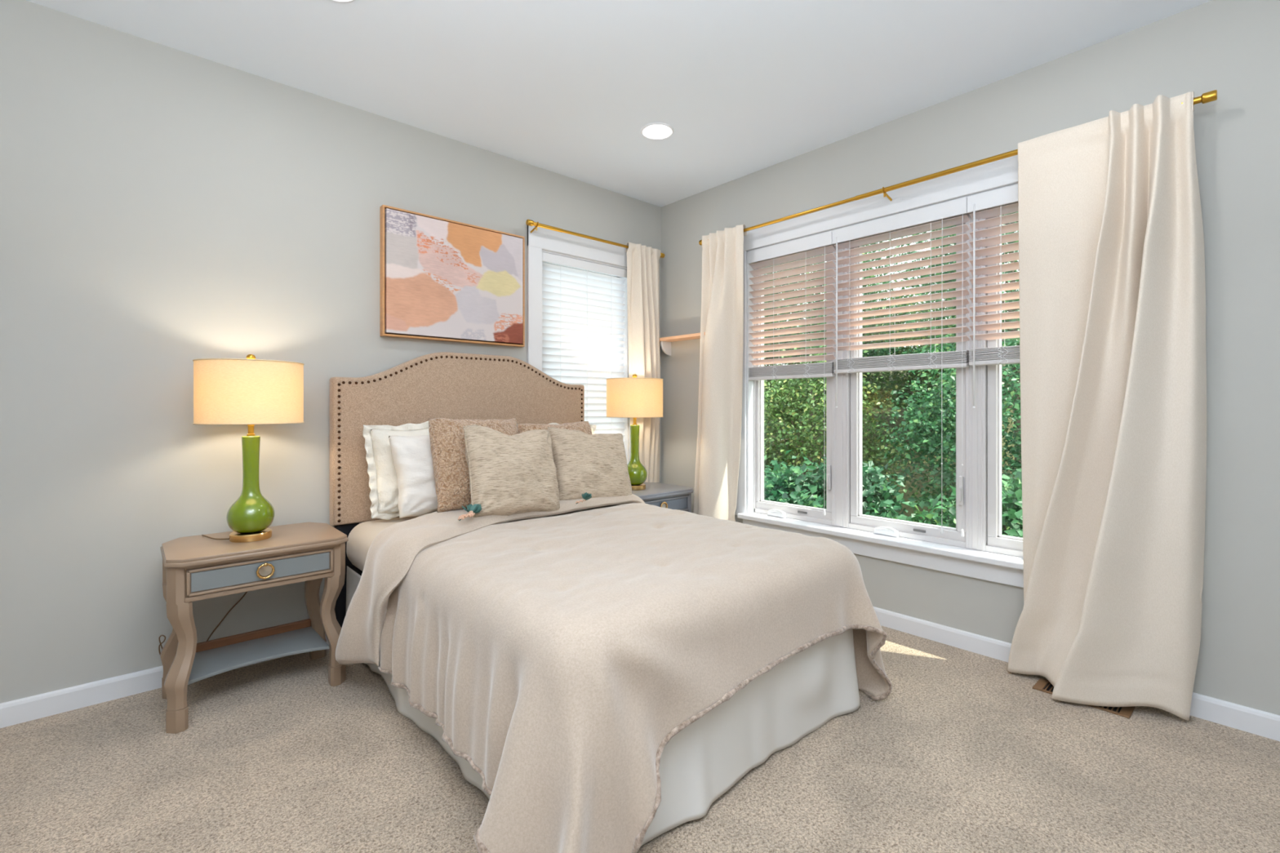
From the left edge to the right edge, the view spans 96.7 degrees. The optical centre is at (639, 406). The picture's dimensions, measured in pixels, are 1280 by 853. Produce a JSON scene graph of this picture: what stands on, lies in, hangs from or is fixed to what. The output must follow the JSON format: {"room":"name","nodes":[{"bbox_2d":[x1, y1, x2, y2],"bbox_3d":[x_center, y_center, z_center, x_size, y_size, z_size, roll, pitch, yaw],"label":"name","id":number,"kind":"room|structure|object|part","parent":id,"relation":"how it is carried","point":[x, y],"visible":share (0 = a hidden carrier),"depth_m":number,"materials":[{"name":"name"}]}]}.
{"room":"bedroom","nodes":[
{"label":"bedroom","id":0,"kind":"room"},
{"bbox_2d":[0,0,661,703],"bbox_3d":[-1.290,-0.168,2.988,4.050,2.600,0.150,0,0,-42],"label":"wall","id":1,"kind":"structure","parent":0,"point":[163,208],"depth_m":2.31,"materials":[{"name":"grey paint"}]},
{"bbox_2d":[0,633,328,728],"bbox_3d":[-1.235,1.091,2.927,3.750,0.083,0.014,0,0,-42],"label":"baseboard","id":2,"kind":"structure","parent":1,"relation":"attached to","point":[62,700],"depth_m":2.14,"materials":[{"name":"white paint"}]},
{"bbox_2d":[380,204,524,346],"bbox_3d":[-0.994,-0.682,3.117,0.804,0.652,0.049,0,0,-42],"label":"framed picture","id":3,"kind":"object","parent":1,"relation":"attached to","point":[442,279],"visible":1,"depth_m":3.06,"materials":[{"name":"multicoloured paper"}]},
{"bbox_2d":[527,225,630,464],"bbox_3d":[-0.385,-0.270,3.773,0.925,1.665,0.190,0,0,-42],"label":"window","id":4,"kind":"structure","parent":1,"relation":"in","point":[541,240],"depth_m":3.54,"materials":[{"name":"white paint"}]},
{"bbox_3d":[-0.414,-0.228,3.814,0.691,1.480,0.050,0,0,-42],"label":"sash","id":5,"kind":"part","parent":4,"relation":"part of","materials":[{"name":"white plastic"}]},
{"bbox_2d":[542,252,626,447],"bbox_3d":[-0.363,-0.224,3.757,0.691,1.464,0.065,0,0,-42],"label":"window blind","id":6,"kind":"object","parent":4,"relation":"attached to","point":[583,312],"visible":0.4,"depth_m":3.77,"materials":[{"name":"white paint"}]},
{"bbox_2d":[525,219,664,257],"bbox_3d":[-0.269,-1.054,3.734,1.113,0.092,0.104,0,0,-42],"label":"curtain rod","id":7,"kind":"object","parent":1,"relation":"attached to","point":[529,222],"visible":0.83,"depth_m":3.53,"materials":[{"name":"gold metal"}]},
{"bbox_2d":[625,242,660,482],"bbox_3d":[0.040,0.006,3.961,0.339,2.240,0.115,0,0,-42],"label":"curtain","id":8,"kind":"object","parent":7,"relation":"hanging from","point":[642,261],"visible":0.63,"depth_m":3.92,"materials":[{"name":"beige fabric"}]},
{"bbox_2d":[26,0,1212,207],"bbox_3d":[0.063,-1.528,1.481,4.050,0.120,4.200,0,0,-42],"label":"ceiling","id":9,"kind":"structure","parent":0,"point":[569,88],"depth_m":2.39,"materials":[{"name":"white paint"}]},
{"bbox_2d":[333,0,354,1],"bbox_3d":[-1.066,-1.463,1.971,0.176,0.008,0.176,0,0,-42],"label":"recessed light","id":10,"kind":"object","parent":9,"relation":"in","point":[334,0],"visible":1,"depth_m":2.05,"materials":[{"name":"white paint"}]},
{"bbox_2d":[640,122,674,139],"bbox_3d":[0.092,-1.463,3.026,0.176,0.008,0.176,0,0,-42],"label":"recessed light","id":11,"kind":"object","parent":9,"relation":"in","point":[655,131],"visible":1,"depth_m":3.02,"materials":[{"name":"white paint"}]},
{"bbox_2d":[0,625,1279,852],"bbox_3d":[0.063,1.192,1.481,4.050,0.120,4.200,0,0,-42],"label":"floor","id":12,"kind":"structure","parent":0,"point":[962,754],"depth_m":1.75,"materials":[{"name":"carpet"}]},
{"bbox_2d":[160,522,348,733],"bbox_3d":[-1.543,0.830,2.291,0.582,0.605,0.446,0,0,-42],"label":"nightstand","id":13,"kind":"object","parent":12,"relation":"on","point":[195,567],"visible":0.97,"depth_m":2.21,"materials":[{"name":"beige paint"}]},
{"bbox_3d":[-1.826,0.845,2.239,0.092,0.575,0.084,0,0,-42],"label":"leg","id":14,"kind":"part","parent":13,"relation":"part of","materials":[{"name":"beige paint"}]},
{"bbox_3d":[-1.621,0.845,2.010,0.092,0.575,0.084,0,0,-42],"label":"leg","id":15,"kind":"part","parent":13,"relation":"part of","materials":[{"name":"beige paint"}]},
{"bbox_2d":[158,354,304,654],"bbox_3d":[-1.613,0.423,2.304,0.492,1.268,0.367,0,0,24],"label":"table lamp","id":16,"kind":"object","parent":13,"relation":"on","point":[250,391],"visible":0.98,"depth_m":2.18,"materials":[{"name":"beige fabric"}]},
{"bbox_3d":[-1.869,0.959,2.254,0.037,0.138,0.070,0,0,-15],"label":"cord","id":17,"kind":"part","parent":16,"relation":"part of","materials":[{"name":"brown plastic"}]},
{"bbox_3d":[-1.692,0.788,2.347,0.175,0.539,0.247,0,0,-42],"label":"cord","id":18,"kind":"part","parent":16,"relation":"part of","materials":[{"name":"brown plastic"}]},
{"bbox_3d":[-1.557,-0.056,2.279,0.362,0.243,0.362,0,0,-42],"label":"lamp shade","id":19,"kind":"part","parent":16,"relation":"part of","materials":[{"name":"fabric"}]},
{"bbox_2d":[246,424,255,435],"bbox_3d":[-1.557,0.072,2.279,0.028,0.089,0.028,0,0,-42],"label":"socket","id":20,"kind":"object","parent":16,"relation":"attached to","point":[251,427],"depth_m":2.27,"materials":[{"name":"gold metal"}]},
{"bbox_2d":[187,626,328,684],"bbox_3d":[-1.540,0.987,2.287,0.464,0.014,0.290,0,0,-42],"label":"shelf","id":21,"kind":"object","parent":13,"relation":"attached to","point":[210,660],"depth_m":2.30,"materials":[{"name":"grey paint"}]},
{"bbox_3d":[-1.518,0.619,2.262,0.464,0.093,0.326,0,0,-42],"label":"drawer","id":22,"kind":"part","parent":13,"relation":"part of","materials":[{"name":"beige paint"}]},
{"bbox_3d":[-1.415,0.619,2.148,0.438,0.067,0.005,0,0,-42],"label":"drawer panel","id":23,"kind":"part","parent":13,"relation":"part of","materials":[{"name":"grey paint"}]},
{"bbox_3d":[-1.404,0.616,2.135,0.060,0.060,0.010,0,0,-42],"label":"ring pull","id":24,"kind":"part","parent":13,"relation":"part of","materials":[{"name":"gold metal"}]},
{"bbox_3d":[-1.461,0.845,2.566,0.092,0.575,0.084,0,0,-42],"label":"leg","id":25,"kind":"part","parent":13,"relation":"part of","materials":[{"name":"beige paint"}]},
{"bbox_3d":[-1.256,0.845,2.337,0.092,0.575,0.084,0,0,-42],"label":"leg","id":26,"kind":"part","parent":13,"relation":"part of","materials":[{"name":"beige paint"}]},
{"bbox_2d":[329,351,860,846],"bbox_3d":[-0.283,0.421,2.449,1.444,1.422,1.954,0,0,-42],"label":"bed","id":27,"kind":"object","parent":12,"relation":"on","point":[818,684],"visible":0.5,"depth_m":2.39,"materials":[{"name":"fabric"}]},
{"bbox_3d":[-1.398,0.832,2.716,0.100,0.600,0.040,0,0,-42],"label":"headboard leg","id":28,"kind":"part","parent":27,"relation":"part of","materials":[{"name":"black fabric"}]},
{"bbox_3d":[-0.910,0.132,3.148,1.444,0.844,0.076,0,0,-42],"label":"headboard","id":29,"kind":"part","parent":27,"relation":"part of","materials":[{"name":"fabric"}]},
{"bbox_2d":[346,504,619,571],"bbox_3d":[-0.270,0.644,2.422,1.358,0.220,1.855,0,0,-42],"label":"mattress","id":30,"kind":"object","parent":27,"relation":"on","point":[362,536],"visible":0.02,"depth_m":2.54,"materials":[{"name":"beige fabric"}]},
{"bbox_2d":[362,421,436,519],"bbox_3d":[-1.014,0.296,2.843,0.196,0.456,0.662,0,0,41],"label":"pillow","id":31,"kind":"object","parent":30,"relation":"on","point":[381,471],"visible":0.34,"depth_m":2.64,"materials":[{"name":"white fabric"}]},
{"bbox_2d":[516,422,596,434],"bbox_3d":[-0.496,0.308,3.324,0.634,0.428,0.166,0,0,-36],"label":"pillow","id":32,"kind":"object","parent":30,"relation":"on","point":[593,427],"visible":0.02,"depth_m":3.54,"materials":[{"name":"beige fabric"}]},
{"bbox_2d":[335,493,892,852],"bbox_3d":[-0.108,0.801,2.229,1.662,0.678,1.899,0,0,-42],"label":"comforter","id":33,"kind":"object","parent":30,"relation":"on","point":[561,657],"visible":0.94,"depth_m":1.61,"materials":[{"name":"beige fabric"}]},
{"bbox_2d":[388,435,437,518],"bbox_3d":[-0.903,0.310,2.761,0.189,0.380,0.574,0,0,44],"label":"pillow","id":34,"kind":"object","parent":33,"relation":"on","point":[411,455],"visible":0.28,"depth_m":2.59,"materials":[{"name":"white fabric"}]},
{"bbox_2d":[457,503,481,520],"bbox_3d":[-0.714,0.432,2.349,0.081,0.048,0.157,0,0,8],"label":"flower sprig","id":35,"kind":"object","parent":33,"relation":"on","point":[472,509],"visible":1,"depth_m":2.38,"materials":[{"name":"teal plant"}]},
{"bbox_2d":[428,417,518,512],"bbox_3d":[-0.762,0.264,2.715,0.206,0.426,0.479,0,0,42],"label":"pillow","id":36,"kind":"object","parent":33,"relation":"on","point":[447,441],"visible":0.38,"depth_m":2.57,"materials":[{"name":"fabric"}]},
{"bbox_2d":[462,424,559,517],"bbox_3d":[-0.583,0.296,2.650,0.215,0.430,0.501,0,0,44],"label":"pillow","id":37,"kind":"object","parent":33,"relation":"on","point":[517,473],"visible":0.98,"depth_m":2.56,"materials":[{"name":"beige fabric"}]},
{"bbox_2d":[517,421,591,435],"bbox_3d":[-0.442,0.289,3.140,0.481,0.411,0.186,0,0,-36],"label":"pillow","id":38,"kind":"object","parent":33,"relation":"on","point":[583,426],"visible":0.12,"depth_m":3.15,"materials":[{"name":"fabric"}]},
{"bbox_2d":[575,492,591,503],"bbox_3d":[-0.272,0.436,2.719,0.059,0.044,0.106,0,0,28],"label":"flower sprig","id":39,"kind":"object","parent":33,"relation":"on","point":[585,496],"visible":1,"depth_m":2.74,"materials":[{"name":"teal plant"}]},
{"bbox_2d":[547,426,632,504],"bbox_3d":[-0.260,0.317,3.052,0.505,0.424,0.230,0,0,-34],"label":"pillow","id":40,"kind":"object","parent":33,"relation":"on","point":[596,465],"visible":0.81,"depth_m":2.98,"materials":[{"name":"beige fabric"}]},
{"bbox_2d":[631,482,693,512],"bbox_3d":[0.010,0.830,3.671,0.582,0.605,0.446,0,0,-42],"label":"nightstand","id":41,"kind":"object","parent":12,"relation":"on","point":[665,495],"visible":0.32,"depth_m":3.60,"materials":[{"name":"grey wood"}]},
{"bbox_2d":[605,373,663,490],"bbox_3d":[-0.034,0.158,3.658,0.368,0.738,0.367,0,0,11],"label":"table lamp","id":42,"kind":"object","parent":41,"relation":"on","point":[634,397],"visible":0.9,"depth_m":3.52,"materials":[{"name":"beige fabric"}]},
{"bbox_2d":[632,417,636,425],"bbox_3d":[-0.034,0.072,3.658,0.028,0.089,0.028,0,0,-42],"label":"socket","id":43,"kind":"object","parent":42,"relation":"attached to","point":[634,419],"depth_m":3.65,"materials":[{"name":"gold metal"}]},
{"bbox_3d":[-0.034,-0.056,3.658,0.362,0.243,0.362,0,0,-42],"label":"lamp shade","id":44,"kind":"part","parent":42,"relation":"part of","materials":[{"name":"fabric"}]},
{"bbox_3d":[0.035,0.619,3.643,0.464,0.093,0.326,0,0,-42],"label":"drawer","id":45,"kind":"part","parent":41,"relation":"part of","materials":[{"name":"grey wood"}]},
{"bbox_3d":[0.138,0.619,3.528,0.438,0.067,0.005,0,0,-42],"label":"drawer panel","id":46,"kind":"part","parent":41,"relation":"part of","materials":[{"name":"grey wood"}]},
{"bbox_3d":[0.298,0.845,3.717,0.092,0.575,0.084,0,0,-42],"label":"leg","id":47,"kind":"part","parent":41,"relation":"part of","materials":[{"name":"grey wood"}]},
{"bbox_2d":[1032,678,1135,718],"bbox_3d":[1.721,1.130,2.216,0.120,0.006,0.300,0,0,-42],"label":"floor vent","id":48,"kind":"object","parent":12,"relation":"in","point":[1126,712],"visible":0.46,"depth_m":2.14,"materials":[{"name":"brown metal"}]},
{"bbox_2d":[661,0,1279,715],"bbox_3d":[1.564,-0.168,2.728,0.150,2.600,4.050,0,0,-42],"label":"wall","id":49,"kind":"structure","parent":0,"point":[1230,47],"depth_m":2.07,"materials":[{"name":"grey paint"}]},
{"bbox_2d":[659,332,705,355],"bbox_3d":[0.307,-0.429,3.929,0.118,0.118,0.538,0,0,-42],"label":"wall shelf","id":50,"kind":"object","parent":49,"relation":"attached to","point":[665,342],"visible":0.53,"depth_m":3.98,"materials":[{"name":"brown wood"}]},
{"bbox_2d":[734,155,1023,587],"bbox_3d":[1.357,-0.157,2.917,0.205,1.891,2.109,0,0,-42],"label":"window","id":51,"kind":"structure","parent":49,"relation":"in","point":[984,553],"depth_m":2.90,"materials":[{"name":"white paint"}]},
{"bbox_3d":[0.834,0.647,3.484,0.047,0.049,0.125,0,0,-42],"label":"crank handle","id":52,"kind":"part","parent":51,"relation":"part of","materials":[{"name":"white paint"}]},
{"bbox_2d":[746,231,835,515],"bbox_3d":[0.890,-0.187,3.396,0.075,1.586,0.582,0,0,-42],"label":"window blind","id":53,"kind":"object","parent":51,"relation":"attached to","point":[819,370],"visible":0.98,"depth_m":3.38,"materials":[{"name":"white paint"}]},
{"bbox_3d":[0.896,-0.178,3.402,0.052,0.020,0.574,0,0,-42],"label":"rail","id":54,"kind":"part","parent":53,"relation":"part of","materials":[{"name":"white plastic"}]},
{"bbox_3d":[0.983,-0.546,3.302,0.061,0.760,0.042,0,0,-42],"label":"ladder cord","id":55,"kind":"part","parent":53,"relation":"part of","materials":[{"name":"white fabric"}]},
{"bbox_3d":[1.034,-0.182,3.192,0.009,1.508,0.007,0,0,-19],"label":"lift cord","id":56,"kind":"part","parent":53,"relation":"part of","materials":[{"name":"white fabric"}]},
{"bbox_3d":[0.929,-0.144,3.457,0.046,1.588,0.552,0,0,-42],"label":"sash","id":57,"kind":"part","parent":51,"relation":"part of","materials":[{"name":"white plastic"}]},
{"bbox_3d":[1.356,0.688,2.881,0.155,0.030,2.056,0,0,-42],"label":"sill","id":58,"kind":"part","parent":51,"relation":"part of","materials":[{"name":"white paint"}]},
{"bbox_3d":[1.286,0.647,2.981,0.047,0.049,0.125,0,0,-42],"label":"crank handle","id":59,"kind":"part","parent":51,"relation":"part of","materials":[{"name":"white paint"}]},
{"bbox_2d":[831,196,969,537],"bbox_3d":[1.313,-0.187,2.924,0.075,1.586,0.682,0,0,-42],"label":"window blind","id":60,"kind":"object","parent":51,"relation":"attached to","point":[941,360],"visible":0.98,"depth_m":2.89,"materials":[{"name":"white paint"}]},
{"bbox_3d":[1.163,-0.554,3.101,0.061,0.743,0.042,0,0,-42],"label":"ladder cord","id":61,"kind":"part","parent":60,"relation":"part of","materials":[{"name":"white fabric"}]},
{"bbox_3d":[1.310,-0.554,2.938,0.061,0.743,0.042,0,0,-42],"label":"ladder cord","id":62,"kind":"part","parent":60,"relation":"part of","materials":[{"name":"white fabric"}]},
{"bbox_3d":[1.320,-0.196,2.930,0.052,0.020,0.674,0,0,-42],"label":"rail","id":63,"kind":"part","parent":60,"relation":"part of","materials":[{"name":"white plastic"}]},
{"bbox_3d":[1.444,-0.554,2.789,0.061,0.742,0.042,0,0,-42],"label":"ladder cord","id":64,"kind":"part","parent":60,"relation":"part of","materials":[{"name":"white fabric"}]},
{"bbox_3d":[1.448,-0.182,2.731,0.009,1.508,0.007,0,0,-19],"label":"lift cord","id":65,"kind":"part","parent":60,"relation":"part of","materials":[{"name":"white fabric"}]},
{"bbox_3d":[1.508,-0.182,2.664,0.009,1.508,0.007,0,0,-19],"label":"lift cord","id":66,"kind":"part","parent":60,"relation":"part of","materials":[{"name":"white fabric"}]},
{"bbox_3d":[1.379,-0.144,2.955,0.046,1.588,0.587,0,0,-42],"label":"sash","id":67,"kind":"part","parent":51,"relation":"part of","materials":[{"name":"white plastic"}]},
{"bbox_2d":[967,183,1020,408],"bbox_3d":[1.752,-0.486,2.435,0.074,0.988,0.628,0,0,-42],"label":"window blind","id":68,"kind":"object","parent":51,"relation":"attached to","point":[1002,355],"visible":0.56,"depth_m":2.59,"materials":[{"name":"white paint"}]},
{"bbox_3d":[1.758,-0.203,2.441,0.052,0.020,0.620,0,0,-42],"label":"rail","id":69,"kind":"part","parent":68,"relation":"part of","materials":[{"name":"white plastic"}]},
{"bbox_3d":[1.644,-0.558,2.565,0.061,0.736,0.042,0,0,-42],"label":"ladder cord","id":70,"kind":"part","parent":68,"relation":"part of","materials":[{"name":"white fabric"}]},
{"bbox_3d":[1.824,-0.144,2.460,0.046,1.588,0.565,0,0,-42],"label":"sash","id":71,"kind":"part","parent":51,"relation":"part of","materials":[{"name":"white plastic"}]},
{"bbox_2d":[698,89,1217,245],"bbox_3d":[1.232,-1.057,2.901,0.114,0.092,2.406,0,0,-42],"label":"curtain rod","id":72,"kind":"object","parent":49,"relation":"attached to","point":[1211,95],"visible":0.61,"depth_m":2.72,"materials":[{"name":"gold metal"}]},
{"bbox_2d":[693,224,746,521],"bbox_3d":[0.482,0.004,3.635,0.159,2.245,0.428,0,0,-42],"label":"curtain","id":73,"kind":"object","parent":72,"relation":"hanging from","point":[721,348],"visible":0.91,"depth_m":3.60,"materials":[{"name":"beige fabric"}]},
{"bbox_2d":[1007,91,1206,720],"bbox_3d":[1.742,0.000,2.179,0.265,2.237,0.604,0,0,-42],"label":"curtain","id":74,"kind":"object","parent":72,"relation":"hanging from","point":[1112,281],"visible":1,"depth_m":2.12,"materials":[{"name":"beige fabric"}]},
{"bbox_2d":[873,606,1279,741],"bbox_3d":[1.458,1.091,2.723,0.014,0.083,3.885,0,0,-42],"label":"baseboard","id":75,"kind":"structure","parent":49,"relation":"attached to","point":[1259,722],"depth_m":2.53,"materials":[{"name":"white paint"}]},
{"label":"outside","id":76,"kind":"structure","parent":0,"visible":0},
{"bbox_2d":[764,364,1014,523],"bbox_3d":[6.550,0.384,16.639,25.848,2.792,38.000,0,0,-42],"label":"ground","id":77,"kind":"structure","parent":76,"point":[910,510],"depth_m":9.02,"materials":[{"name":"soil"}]},
{"bbox_2d":[764,315,826,455],"bbox_3d":[2.287,-0.091,10.357,2.466,3.552,2.591,0,0,-13],"label":"shrub","id":78,"kind":"object","parent":77,"relation":"on","point":[767,380],"visible":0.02,"depth_m":9.74,"materials":[{"name":"green plant"}]},
{"bbox_3d":[2.467,0.154,10.460,0.834,3.060,0.953,0,0,5],"label":"stem","id":79,"kind":"part","parent":78,"relation":"part of","materials":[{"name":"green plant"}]},
{"bbox_2d":[764,244,904,408],"bbox_3d":[3.459,-2.021,12.407,4.066,7.410,3.969,0,0,0],"label":"tree","id":80,"kind":"object","parent":77,"relation":"on","point":[865,245],"visible":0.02,"depth_m":11.45,"materials":[{"name":"green plant"}]},
{"bbox_2d":[764,237,922,471],"bbox_3d":[2.736,-1.414,9.007,3.267,6.194,3.108,0,0,-42],"label":"tree","id":81,"kind":"object","parent":77,"relation":"on","point":[872,352],"visible":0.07,"depth_m":8.45,"materials":[{"name":"green plant"}]},
{"bbox_2d":[764,449,926,522],"bbox_3d":[1.737,1.040,5.334,1.857,1.331,2.027,0,0,-24],"label":"shrub","id":82,"kind":"object","parent":77,"relation":"on","point":[806,490],"visible":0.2,"depth_m":5.09,"materials":[{"name":"green plant"}]},
{"bbox_2d":[764,338,932,501],"bbox_3d":[2.235,0.353,7.277,2.719,2.664,2.022,0,0,33],"label":"tree","id":83,"kind":"object","parent":77,"relation":"on","point":[779,409],"visible":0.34,"depth_m":6.93,"materials":[{"name":"green plant"}]},
{"bbox_3d":[2.187,0.597,7.273,0.930,2.176,1.146,0,0,-42],"label":"stem","id":84,"kind":"part","parent":83,"relation":"part of","materials":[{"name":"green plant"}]},
{"bbox_2d":[824,280,955,453],"bbox_3d":[4.259,-0.156,9.198,2.278,3.682,2.294,0,0,-19],"label":"tree","id":85,"kind":"object","parent":77,"relation":"on","point":[887,382],"visible":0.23,"depth_m":8.90,"materials":[{"name":"green plant"}]},
{"bbox_3d":[4.402,0.025,9.300,0.923,3.319,1.461,0,0,-16],"label":"stem","id":86,"kind":"part","parent":85,"relation":"part of","materials":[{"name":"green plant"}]},
{"bbox_2d":[862,212,1019,399],"bbox_3d":[6.196,-1.886,10.398,4.189,7.137,4.431,0,0,-7],"label":"tree","id":87,"kind":"object","parent":77,"relation":"on","point":[906,253],"visible":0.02,"depth_m":10.31,"materials":[{"name":"green plant"}]},
{"bbox_2d":[862,310,1021,511],"bbox_3d":[3.626,0.326,5.636,2.257,2.720,2.560,0,0,-6],"label":"tree","id":88,"kind":"object","parent":77,"relation":"on","point":[930,423],"visible":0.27,"depth_m":5.83,"materials":[{"name":"green plant"}]},
{"bbox_2d":[884,212,1021,489],"bbox_3d":[4.743,-1.347,7.012,3.256,6.061,3.235,0,0,-45],"label":"tree","id":89,"kind":"object","parent":77,"relation":"on","point":[953,345],"visible":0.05,"depth_m":7.29,"materials":[{"name":"green plant"}]},
{"bbox_2d":[890,462,1022,537],"bbox_3d":[2.768,1.056,4.087,1.945,1.264,1.657,0,0,37],"label":"shrub","id":90,"kind":"object","parent":77,"relation":"on","point":[1011,517],"visible":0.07,"depth_m":4.11,"materials":[{"name":"green plant"}]}
]}

